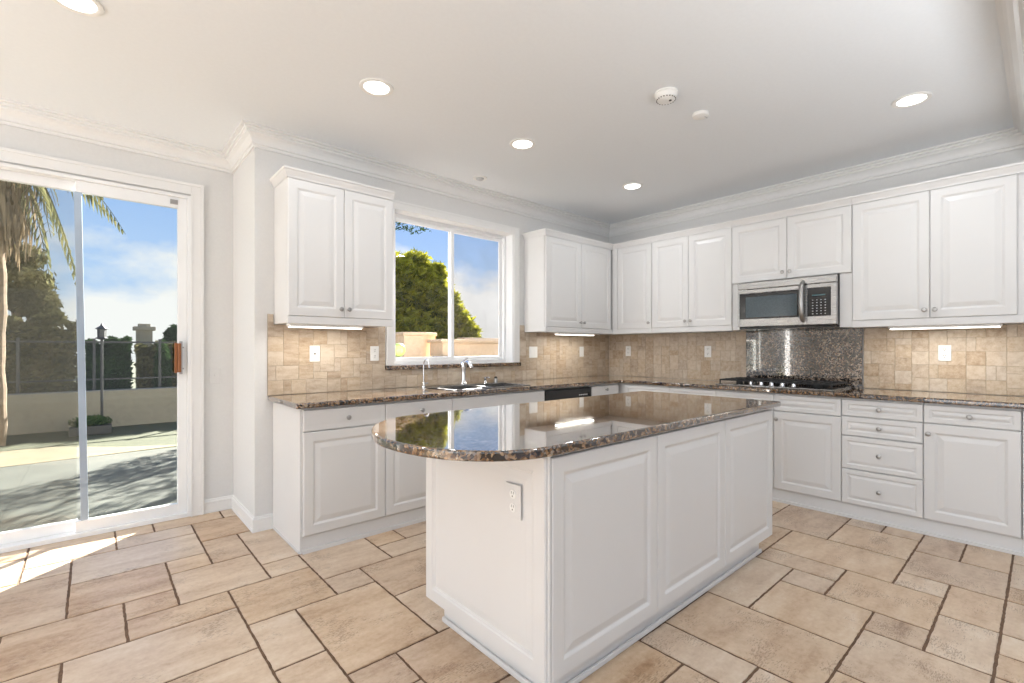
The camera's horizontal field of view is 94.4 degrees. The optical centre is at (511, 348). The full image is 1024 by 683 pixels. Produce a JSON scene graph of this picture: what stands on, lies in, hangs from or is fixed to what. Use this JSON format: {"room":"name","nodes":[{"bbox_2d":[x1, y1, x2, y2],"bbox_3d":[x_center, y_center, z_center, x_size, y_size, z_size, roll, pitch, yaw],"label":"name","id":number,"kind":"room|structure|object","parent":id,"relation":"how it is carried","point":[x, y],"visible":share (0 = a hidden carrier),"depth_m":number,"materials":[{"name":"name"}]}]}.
{"room":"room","nodes":[
{"label":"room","id":0,"kind":"room"},
{"bbox_2d":[0,124,232,499],"bbox_3d":[-4.452,-0.124,1.762,5.969,2.720,0.150,0,0,-42],"label":"wall","id":1,"kind":"structure","parent":0,"point":[218,185],"depth_m":3.58,"materials":[{"name":"paint"}]},
{"bbox_2d":[0,147,203,553],"bbox_3d":[-3.209,0.011,2.813,2.322,2.450,0.163,0,0,-42],"label":"door","id":2,"kind":"structure","parent":1,"relation":"in","point":[189,347],"depth_m":3.34,"materials":[{"name":"paint"}]},
{"bbox_2d":[0,98,232,173],"bbox_3d":[-4.315,-1.421,1.721,5.819,0.125,0.093,0,0,-42],"label":"trim","id":3,"kind":"structure","parent":1,"relation":"attached to","point":[12,113],"depth_m":3.15,"materials":[{"name":"paint"}]},
{"bbox_2d":[204,495,231,513],"bbox_3d":[-2.234,1.185,3.613,0.194,0.102,0.018,0,0,-42],"label":"baseboard","id":4,"kind":"structure","parent":1,"relation":"attached to","point":[211,505],"depth_m":3.60,"materials":[{"name":"paint"}]},
{"bbox_2d":[233,147,608,516],"bbox_3d":[-0.486,-0.124,4.838,4.048,2.720,0.800,0,0,-42],"label":"wall","id":5,"kind":"structure","parent":0,"point":[253,190],"depth_m":3.32,"materials":[{"name":"paint"}]},
{"bbox_2d":[222,121,253,173],"bbox_3d":[-1.956,-1.421,3.375,0.093,0.125,0.743,0,0,-42],"label":"trim","id":6,"kind":"structure","parent":5,"relation":"attached to","point":[239,146],"depth_m":3.35,"materials":[{"name":"paint"}]},
{"bbox_2d":[231,495,253,531],"bbox_3d":[-1.952,1.185,3.428,0.018,0.102,0.668,0,0,-42],"label":"baseboard","id":7,"kind":"structure","parent":5,"relation":"attached to","point":[238,508],"depth_m":3.40,"materials":[{"name":"paint"}]},
{"bbox_2d":[252,513,272,532],"bbox_3d":[-1.694,1.185,3.223,0.133,0.102,0.018,0,0,-42],"label":"baseboard","id":8,"kind":"structure","parent":5,"relation":"attached to","point":[263,522],"depth_m":3.22,"materials":[{"name":"paint"}]},
{"bbox_2d":[270,165,394,326],"bbox_3d":[-1.267,-0.665,3.387,0.772,1.004,0.336,0,0,-42],"label":"upper cabinet","id":9,"kind":"object","parent":5,"relation":"attached to","point":[333,236],"visible":0.99,"depth_m":3.24,"materials":[{"name":"white wood"}]},
{"bbox_2d":[287,323,362,328],"bbox_3d":[-1.279,-0.154,3.271,0.500,0.028,0.075,0,0,-42],"label":"strip light","id":10,"kind":"object","parent":9,"relation":"attached to","point":[288,325],"visible":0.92,"depth_m":3.23,"materials":[{"name":"white plastic"}]},
{"bbox_2d":[242,119,610,236],"bbox_3d":[-0.281,-1.421,4.423,3.991,0.125,0.093,0,0,-42],"label":"trim","id":11,"kind":"structure","parent":5,"relation":"attached to","point":[263,137],"depth_m":3.89,"materials":[{"name":"paint"}]},
{"bbox_2d":[267,314,608,395],"bbox_3d":[-0.248,0.042,4.507,3.809,0.560,0.009,0,0,-42],"label":"tile backsplash","id":12,"kind":"structure","parent":5,"relation":"attached to","point":[344,364],"depth_m":3.73,"materials":[{"name":"tile"}]},
{"bbox_2d":[310,346,319,361],"bbox_3d":[-1.433,0.036,3.443,0.072,0.116,0.010,0,0,-42],"label":"wall outlet","id":13,"kind":"object","parent":12,"relation":"attached to","point":[314,350],"visible":1,"depth_m":3.44,"materials":[{"name":"white plastic"}]},
{"bbox_2d":[312,349,316,357],"bbox_3d":[-1.431,0.036,3.441,0.034,0.068,0.004,0,0,-42],"label":"socket","id":14,"kind":"object","parent":13,"relation":"attached to","point":[314,351],"depth_m":3.44,"materials":[{"name":"white plastic"}]},
{"bbox_2d":[370,346,378,360],"bbox_3d":[-1.087,0.038,3.751,0.072,0.116,0.009,0,0,-42],"label":"wall outlet","id":15,"kind":"object","parent":12,"relation":"attached to","point":[374,350],"visible":1,"depth_m":3.75,"materials":[{"name":"white plastic"}]},
{"bbox_2d":[529,347,536,357],"bbox_3d":[0.222,0.036,4.910,0.118,0.116,0.008,0,0,-42],"label":"light switch","id":16,"kind":"object","parent":12,"relation":"attached to","point":[532,350],"visible":1,"depth_m":4.90,"materials":[{"name":"white plastic"}]},
{"bbox_2d":[579,347,583,356],"bbox_3d":[0.797,0.034,5.419,0.072,0.116,0.008,0,0,-42],"label":"light switch","id":17,"kind":"object","parent":12,"relation":"attached to","point":[581,349],"visible":1,"depth_m":5.41,"materials":[{"name":"white plastic"}]},
{"bbox_2d":[385,200,520,369],"bbox_3d":[-0.518,-0.521,4.358,1.464,1.386,0.192,0,0,-42],"label":"window","id":18,"kind":"structure","parent":5,"relation":"in","point":[509,243],"depth_m":4.50,"materials":[{"name":"paint"}]},
{"bbox_2d":[522,228,612,333],"bbox_3d":[0.625,-0.665,5.061,1.098,1.004,0.336,0,0,-42],"label":"upper cabinet","id":19,"kind":"object","parent":5,"relation":"attached to","point":[567,277],"visible":1,"depth_m":4.83,"materials":[{"name":"white wood"}]},
{"bbox_2d":[554,332,594,335],"bbox_3d":[0.666,-0.154,4.993,0.570,0.028,0.075,0,0,-42],"label":"strip light","id":20,"kind":"object","parent":19,"relation":"attached to","point":[555,333],"visible":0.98,"depth_m":4.96,"materials":[{"name":"white plastic"}]},
{"bbox_2d":[0,0,1013,223],"bbox_3d":[0.161,-1.544,-0.395,10.017,0.120,9.495,0,0,-42],"label":"ceiling","id":21,"kind":"structure","parent":0,"point":[790,90],"depth_m":2.59,"materials":[{"name":"paint"}]},
{"bbox_2d":[52,0,103,16],"bbox_3d":[-1.859,-1.479,2.017,0.188,0.008,0.188,0,0,-42],"label":"recessed light","id":22,"kind":"object","parent":21,"relation":"in","point":[93,8],"visible":1,"depth_m":2.05,"materials":[{"name":"white plastic"}]},
{"bbox_2d":[359,78,393,96],"bbox_3d":[-0.768,-1.479,2.688,0.188,0.008,0.188,0,0,-42],"label":"recessed light","id":23,"kind":"object","parent":21,"relation":"in","point":[377,87],"visible":1,"depth_m":2.68,"materials":[{"name":"white plastic"}]},
{"bbox_2d":[473,175,486,180],"bbox_3d":[-0.278,-1.472,4.119,0.124,0.024,0.124,0,0,-42],"label":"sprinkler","id":24,"kind":"object","parent":21,"relation":"in","point":[479,177],"visible":1,"depth_m":4.09,"materials":[{"name":"white plastic"}]},
{"bbox_2d":[510,138,534,149],"bbox_3d":[0.076,-1.479,3.431,0.188,0.008,0.188,0,0,-42],"label":"recessed light","id":25,"kind":"object","parent":21,"relation":"in","point":[520,143],"visible":1,"depth_m":3.42,"materials":[{"name":"white plastic"}]},
{"bbox_2d":[622,182,642,189],"bbox_3d":[1.099,-1.479,4.322,0.188,0.008,0.188,0,0,-42],"label":"recessed light","id":26,"kind":"object","parent":21,"relation":"in","point":[629,186],"visible":1,"depth_m":4.32,"materials":[{"name":"white plastic"}]},
{"bbox_2d":[654,87,677,104],"bbox_3d":[0.894,-1.460,2.750,0.136,0.048,0.136,0,0,-42],"label":"smoke detector","id":27,"kind":"object","parent":21,"relation":"attached to","point":[666,95],"visible":1,"depth_m":2.72,"materials":[{"name":"white plastic"}]},
{"bbox_2d":[692,110,708,119],"bbox_3d":[1.191,-1.471,2.993,0.100,0.026,0.100,0,0,-42],"label":"detector","id":28,"kind":"object","parent":21,"relation":"attached to","point":[701,114],"visible":1,"depth_m":2.97,"materials":[{"name":"white plastic"}]},
{"bbox_2d":[891,91,931,107],"bbox_3d":[2.379,-1.479,2.822,0.188,0.008,0.188,0,0,-42],"label":"recessed light","id":29,"kind":"object","parent":21,"relation":"in","point":[912,99],"visible":1,"depth_m":2.81,"materials":[{"name":"white plastic"}]},
{"bbox_2d":[0,501,1023,682],"bbox_3d":[0.161,1.261,-0.395,9.717,0.050,9.195,0,0,-42],"label":"floor","id":30,"kind":"structure","parent":0,"point":[827,597],"depth_m":2.19,"materials":[{"name":"tile"}]},
{"bbox_2d":[272,402,384,554],"bbox_3d":[-1.243,0.797,3.217,0.553,0.876,0.622,0,0,-42],"label":"base cabinet","id":31,"kind":"object","parent":30,"relation":"on","point":[329,470],"visible":0.85,"depth_m":3.00,"materials":[{"name":"white wood"}]},
{"bbox_2d":[268,375,1023,408],"bbox_3d":[1.039,0.340,3.045,3.799,0.036,3.903,0,0,-42],"label":"countertop","id":32,"kind":"structure","parent":31,"relation":"on","point":[342,398],"depth_m":3.43,"materials":[{"name":"brown stone"}]},
{"bbox_2d":[421,359,429,387],"bbox_3d":[-0.716,0.203,3.911,0.061,0.237,0.105,0,0,-18],"label":"water tap","id":33,"kind":"object","parent":32,"relation":"on","point":[423,382],"visible":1,"depth_m":3.93,"materials":[{"name":"silver metal"}]},
{"bbox_2d":[460,358,472,384],"bbox_3d":[-0.383,0.198,4.139,0.084,0.237,0.174,0,0,-42],"label":"kitchen faucet","id":34,"kind":"object","parent":32,"relation":"on","point":[464,363],"visible":1,"depth_m":4.15,"materials":[{"name":"silver metal"}]},
{"bbox_2d":[425,382,527,390],"bbox_3d":[-0.282,0.414,4.053,0.824,0.196,0.417,0,0,-42],"label":"sink","id":35,"kind":"object","parent":32,"relation":"in","point":[501,384],"visible":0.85,"depth_m":4.08,"materials":[{"name":"silver metal"}]},
{"bbox_2d":[715,377,850,390],"bbox_3d":[2.302,0.295,4.068,0.490,0.054,0.910,0,0,-42],"label":"gas cooktop","id":36,"kind":"object","parent":32,"relation":"in","point":[819,385],"visible":1,"depth_m":3.94,"materials":[{"name":"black metal"}]},
{"bbox_2d":[720,381,848,389],"bbox_3d":[2.309,0.310,4.074,0.448,0.002,0.874,0,0,-42],"label":"drip tray","id":37,"kind":"object","parent":36,"relation":"on","point":[789,385],"depth_m":3.91,"materials":[{"name":"black metal"}]},
{"bbox_2d":[384,397,451,531],"bbox_3d":[-0.834,0.797,3.580,0.541,0.876,0.622,0,0,-42],"label":"base cabinet","id":38,"kind":"object","parent":30,"relation":"on","point":[405,474],"visible":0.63,"depth_m":3.29,"materials":[{"name":"white wood"}]},
{"bbox_2d":[451,390,543,410],"bbox_3d":[-0.272,0.797,4.097,0.985,0.876,0.591,0,0,-42],"label":"base cabinet","id":39,"kind":"object","parent":30,"relation":"on","point":[508,398],"visible":0.02,"depth_m":3.83,"materials":[{"name":"white wood"}]},
{"bbox_2d":[543,386,590,400],"bbox_3d":[0.350,0.797,4.624,0.638,0.876,0.590,0,0,-42],"label":"dishwasher","id":40,"kind":"object","parent":30,"relation":"on","point":[582,391],"visible":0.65,"depth_m":4.39,"materials":[{"name":"grey metal"}]},
{"bbox_2d":[426,409,771,682],"bbox_3d":[0.589,0.797,2.503,1.954,0.876,0.768,0,0,-42],"label":"kitchen island","id":41,"kind":"object","parent":30,"relation":"on","point":[553,567],"visible":0.94,"depth_m":1.89,"materials":[{"name":"white wood"}]},
{"bbox_2d":[509,503,515,511],"bbox_3d":[0.002,0.568,1.694,0.003,0.033,0.033,0,0,-42],"label":"socket","id":42,"kind":"object","parent":41,"relation":"attached to","point":[512,506],"depth_m":1.69,"materials":[{"name":"white plastic"}]},
{"bbox_2d":[510,489,515,498],"bbox_3d":[0.002,0.520,1.694,0.003,0.033,0.033,0,0,-42],"label":"socket","id":43,"kind":"object","parent":41,"relation":"attached to","point":[512,491],"depth_m":1.69,"materials":[{"name":"white plastic"}]},
{"bbox_2d":[371,391,780,461],"bbox_3d":[0.436,0.340,2.486,2.384,0.036,0.979,0,0,-42],"label":"island countertop","id":44,"kind":"structure","parent":41,"relation":"on","point":[542,429],"depth_m":2.02,"materials":[{"name":"brown stone"}]},
{"bbox_2d":[589,383,617,395],"bbox_3d":[0.764,0.797,4.994,0.464,0.876,0.622,0,0,-42],"label":"base cabinet","id":45,"kind":"object","parent":30,"relation":"on","point":[606,389],"visible":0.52,"depth_m":4.76,"materials":[{"name":"white wood"}]},
{"bbox_2d":[618,383,670,392],"bbox_3d":[1.335,0.797,5.145,0.612,0.876,1.151,0,0,-42],"label":"base cabinet","id":46,"kind":"object","parent":30,"relation":"on","point":[622,387],"visible":0.09,"depth_m":4.78,"materials":[{"name":"white wood"}]},
{"bbox_2d":[670,386,716,395],"bbox_3d":[1.865,0.797,4.546,0.612,0.876,0.447,0,0,-42],"label":"base cabinet","id":47,"kind":"object","parent":30,"relation":"on","point":[680,390],"visible":0.09,"depth_m":4.35,"materials":[{"name":"white wood"}]},
{"bbox_2d":[716,389,774,500],"bbox_3d":[2.170,0.797,4.202,0.612,0.876,0.473,0,0,-42],"label":"base cabinet","id":48,"kind":"object","parent":30,"relation":"on","point":[719,393],"visible":0.13,"depth_m":3.93,"materials":[{"name":"white wood"}]},
{"bbox_2d":[774,393,841,515],"bbox_3d":[2.481,0.797,3.851,0.612,0.876,0.465,0,0,-42],"label":"base cabinet","id":49,"kind":"object","parent":30,"relation":"on","point":[807,428],"visible":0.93,"depth_m":3.65,"materials":[{"name":"white wood"}]},
{"bbox_2d":[842,398,923,533],"bbox_3d":[2.787,0.797,3.505,0.612,0.876,0.460,0,0,-42],"label":"base cabinet","id":50,"kind":"object","parent":30,"relation":"on","point":[883,440],"visible":0.94,"depth_m":3.31,"materials":[{"name":"white wood"}]},
{"bbox_2d":[923,403,1022,555],"bbox_3d":[3.088,0.797,3.165,0.612,0.876,0.447,0,0,-42],"label":"base cabinet","id":51,"kind":"object","parent":30,"relation":"on","point":[973,455],"visible":0.95,"depth_m":2.97,"materials":[{"name":"white wood"}]},
{"bbox_2d":[1022,409,1023,556],"bbox_3d":[3.389,0.797,2.825,0.612,0.876,0.459,0,0,-42],"label":"base cabinet","id":52,"kind":"object","parent":30,"relation":"on","point":[1023,409],"visible":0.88,"depth_m":2.81,"materials":[{"name":"white wood"}]},
{"bbox_2d":[609,148,1023,396],"bbox_3d":[4.120,-0.124,2.575,0.150,2.720,8.695,0,0,-42],"label":"wall","id":53,"kind":"structure","parent":0,"point":[1013,156],"depth_m":3.93,"materials":[{"name":"paint"}]},
{"bbox_2d":[595,237,658,334],"bbox_3d":[1.309,-0.665,5.354,0.374,1.004,0.803,0,0,-42],"label":"upper cabinet","id":54,"kind":"object","parent":53,"relation":"attached to","point":[631,261],"visible":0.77,"depth_m":5.13,"materials":[{"name":"white wood"}]},
{"bbox_2d":[609,331,745,381],"bbox_3d":[1.720,0.077,5.165,0.009,0.489,1.613,0,0,-42],"label":"tile backsplash","id":55,"kind":"structure","parent":53,"relation":"attached to","point":[667,355],"depth_m":5.08,"materials":[{"name":"tile"}]},
{"bbox_2d":[626,346,630,355],"bbox_3d":[1.362,0.027,5.555,0.009,0.116,0.072,0,0,-42],"label":"wall outlet","id":56,"kind":"object","parent":55,"relation":"attached to","point":[628,348],"visible":1,"depth_m":5.55,"materials":[{"name":"white plastic"}]},
{"bbox_2d":[704,346,710,356],"bbox_3d":[1.998,0.029,4.836,0.009,0.116,0.072,0,0,-42],"label":"wall outlet","id":57,"kind":"object","parent":55,"relation":"attached to","point":[707,349],"visible":1,"depth_m":4.83,"materials":[{"name":"white plastic"}]},
{"bbox_2d":[650,221,752,332],"bbox_3d":[1.875,-0.665,4.714,0.374,1.004,0.902,0,0,-42],"label":"upper cabinet","id":58,"kind":"object","parent":53,"relation":"attached to","point":[692,286],"depth_m":4.60,"materials":[{"name":"white wood"}]},
{"bbox_2d":[730,196,851,283],"bbox_3d":[2.428,-0.878,4.090,0.374,0.578,0.912,0,0,-42],"label":"upper cabinet","id":59,"kind":"object","parent":53,"relation":"attached to","point":[815,239],"visible":0.96,"depth_m":3.94,"materials":[{"name":"white wood"}]},
{"bbox_2d":[738,274,842,330],"bbox_3d":[2.388,-0.374,4.060,0.472,0.409,0.752,0,0,-42],"label":"microwave","id":60,"kind":"object","parent":59,"relation":"attached to","point":[813,302],"visible":0.98,"depth_m":3.92,"materials":[{"name":"silver metal"}]},
{"bbox_2d":[840,273,858,327],"bbox_3d":[2.719,-0.378,3.794,0.328,0.418,0.082,0,0,-42],"label":"cabinet filler","id":61,"kind":"object","parent":59,"relation":"attached to","point":[845,278],"visible":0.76,"depth_m":3.69,"materials":[{"name":"white wood"}]},
{"bbox_2d":[746,328,862,387],"bbox_3d":[2.557,0.076,4.212,0.019,0.491,0.918,0,0,-42],"label":"backsplash","id":62,"kind":"structure","parent":53,"relation":"attached to","point":[807,354],"depth_m":4.15,"materials":[{"name":"grey stone"}]},
{"bbox_2d":[609,127,1023,236],"bbox_3d":[2.304,-1.421,4.443,0.093,0.125,3.490,0,0,-42],"label":"trim","id":63,"kind":"structure","parent":53,"relation":"attached to","point":[1009,139],"depth_m":3.93,"materials":[{"name":"paint"}]},
{"bbox_2d":[851,161,1023,327],"bbox_3d":[3.041,-0.665,3.398,0.374,1.004,0.934,0,0,-42],"label":"upper cabinet","id":64,"kind":"object","parent":53,"relation":"attached to","point":[949,250],"visible":1,"depth_m":3.25,"materials":[{"name":"white wood"}]},
{"bbox_2d":[888,323,1002,329],"bbox_3d":[3.001,-0.154,3.307,0.075,0.028,0.585,0,0,-42],"label":"strip light","id":65,"kind":"object","parent":64,"relation":"attached to","point":[999,324],"visible":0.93,"depth_m":3.27,"materials":[{"name":"white plastic"}]},
{"bbox_2d":[864,324,1023,395],"bbox_3d":[3.331,0.077,3.345,0.009,0.489,1.394,0,0,-42],"label":"tile backsplash","id":66,"kind":"structure","parent":53,"relation":"attached to","point":[989,361],"depth_m":3.48,"materials":[{"name":"tile"}]},
{"bbox_2d":[938,345,950,360],"bbox_3d":[3.188,0.032,3.492,0.009,0.116,0.072,0,0,-42],"label":"wall outlet","id":67,"kind":"object","parent":66,"relation":"attached to","point":[944,351],"visible":1,"depth_m":3.49,"materials":[{"name":"white plastic"}]},
{"bbox_3d":[-0.076,-1.354,-0.127,9.717,0.260,0.200,0,0,-42],"label":"wall header","id":68,"kind":"structure","parent":0,"visible":0},
{"bbox_2d":[995,0,1023,133],"bbox_3d":[-0.173,-1.421,-0.018,9.717,0.125,0.093,0,0,-42],"label":"trim","id":69,"kind":"structure","parent":68,"relation":"attached to","point":[1010,13],"depth_m":2.28,"materials":[{"name":"paint"}]},
{"label":"outside","id":70,"kind":"structure","parent":0,"visible":0},
{"bbox_2d":[0,362,176,454],"bbox_3d":[-18.641,1.437,28.606,70.000,0.298,52.450,0,0,-42],"label":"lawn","id":71,"kind":"structure","parent":70,"point":[165,433],"depth_m":6.80,"materials":[{"name":"grey concrete"}]},
{"bbox_2d":[5,242,64,320],"bbox_3d":[-9.228,-0.358,8.668,1.567,3.291,1.139,0,0,-42],"label":"pine tree","id":72,"kind":"object","parent":71,"relation":"on","point":[29,293],"visible":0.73,"depth_m":8.69,"materials":[{"name":"green plant"}]},
{"bbox_2d":[5,310,77,393],"bbox_3d":[-9.179,0.315,7.216,3.958,2.013,0.725,0,0,-42],"label":"hedge","id":73,"kind":"object","parent":71,"relation":"on","point":[38,361],"visible":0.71,"depth_m":7.98,"materials":[{"name":"green plant"}]},
{"bbox_2d":[0,180,124,446],"bbox_3d":[-6.942,-0.817,6.206,2.171,4.210,2.296,0,0,15],"label":"palm tree","id":74,"kind":"object","parent":71,"relation":"on","point":[15,226],"visible":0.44,"depth_m":6.27,"materials":[{"name":"green plant"}]},
{"bbox_2d":[68,414,112,436],"bbox_3d":[-6.341,1.133,7.140,0.525,0.307,0.311,0,0,-42],"label":"planter box","id":75,"kind":"object","parent":71,"relation":"on","point":[95,425],"visible":0.78,"depth_m":7.09,"materials":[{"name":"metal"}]},
{"bbox_2d":[6,338,176,393],"bbox_3d":[-7.499,0.556,7.719,9.000,1.460,0.040,0,0,-42],"label":"fence","id":76,"kind":"object","parent":71,"relation":"on","point":[17,340],"visible":0.34,"depth_m":8.04,"materials":[{"name":"black metal"}]},
{"bbox_2d":[7,387,176,435],"bbox_3d":[-7.575,0.986,7.050,10.000,0.600,0.280,0,0,-42],"label":"wall","id":77,"kind":"structure","parent":71,"relation":"on","point":[27,413],"depth_m":7.61,"materials":[{"name":"paint"}]},
{"bbox_2d":[95,323,108,418],"bbox_3d":[-6.479,0.441,7.486,0.170,1.690,0.147,0,0,-42],"label":"lamp post","id":78,"kind":"object","parent":71,"relation":"on","point":[101,330],"visible":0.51,"depth_m":7.47,"materials":[{"name":"black metal"}]},
{"bbox_2d":[85,335,133,390],"bbox_3d":[-7.446,0.524,8.742,0.747,1.579,0.724,0,0,-42],"label":"hedge","id":79,"kind":"object","parent":71,"relation":"on","point":[117,362],"visible":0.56,"depth_m":8.56,"materials":[{"name":"green plant"}]},
{"bbox_2d":[133,324,155,387],"bbox_3d":[-7.619,0.386,9.816,0.360,1.800,0.360,0,0,-42],"label":"stone pillar","id":80,"kind":"structure","parent":71,"relation":"on","point":[144,332],"depth_m":9.71,"materials":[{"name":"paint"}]},
{"bbox_2d":[133,340,176,387],"bbox_3d":[-5.881,0.556,10.133,3.493,1.536,0.718,0,0,-42],"label":"hedge","id":81,"kind":"object","parent":71,"relation":"on","point":[145,369],"visible":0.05,"depth_m":8.91,"materials":[{"name":"green plant"}]},
{"bbox_2d":[151,339,172,387],"bbox_3d":[-6.522,0.560,8.850,0.370,1.493,0.334,0,0,-42],"label":"cypress","id":82,"kind":"object","parent":71,"relation":"on","point":[166,370],"visible":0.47,"depth_m":8.80,"materials":[{"name":"green plant"}]},
{"bbox_2d":[162,324,176,341],"bbox_3d":[-7.436,0.336,10.655,0.757,1.904,0.633,0,0,-42],"label":"rounded shrub","id":83,"kind":"object","parent":71,"relation":"on","point":[170,334],"visible":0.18,"depth_m":10.43,"materials":[{"name":"green plant"}]},
{"bbox_2d":[395,222,430,233],"bbox_3d":[-2.135,-0.624,8.130,1.707,3.822,0.866,0,0,-42],"label":"tree","id":84,"kind":"object","parent":71,"relation":"on","point":[398,223],"visible":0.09,"depth_m":8.33,"materials":[{"name":"green plant"}]},
{"bbox_2d":[395,247,483,338],"bbox_3d":[-3.760,-1.450,19.465,2.510,5.478,6.275,0,0,44],"label":"tree","id":85,"kind":"object","parent":71,"relation":"on","point":[422,284],"visible":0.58,"depth_m":18.74,"materials":[{"name":"green plant"}]},
{"bbox_2d":[457,338,497,339],"bbox_3d":[2.048,0.516,13.831,8.660,1.540,0.300,0,0,-42],"label":"wall","id":86,"kind":"structure","parent":71,"relation":"on","point":[457,338],"depth_m":11.16,"materials":[{"name":"paint"}]},
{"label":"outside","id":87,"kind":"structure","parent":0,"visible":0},
{"bbox_2d":[0,444,176,467],"bbox_3d":[-8.314,1.359,3.358,20.000,0.154,1.450,0,0,-42],"label":"path","id":88,"kind":"structure","parent":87,"point":[8,458],"depth_m":5.80,"materials":[{"name":"concrete"}]},
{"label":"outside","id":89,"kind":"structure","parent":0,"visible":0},
{"bbox_2d":[0,447,176,540],"bbox_3d":[-0.734,1.436,6.865,36.000,0.300,3.845,0,0,-42],"label":"patio","id":90,"kind":"structure","parent":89,"point":[36,494],"depth_m":4.39,"materials":[{"name":"concrete"}]},
{"bbox_2d":[395,343,405,356],"bbox_3d":[-1.451,0.607,6.061,0.176,1.358,0.176,0,0,-42],"label":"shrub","id":91,"kind":"object","parent":90,"relation":"on","point":[400,349],"visible":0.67,"depth_m":6.00,"materials":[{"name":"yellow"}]},
{"bbox_2d":[395,332,497,356],"bbox_3d":[-1.111,0.506,8.044,2.100,1.560,1.420,0,0,-42],"label":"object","id":92,"kind":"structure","parent":90,"relation":"on","point":[417,344],"depth_m":7.87,"materials":[{"name":"paint"}]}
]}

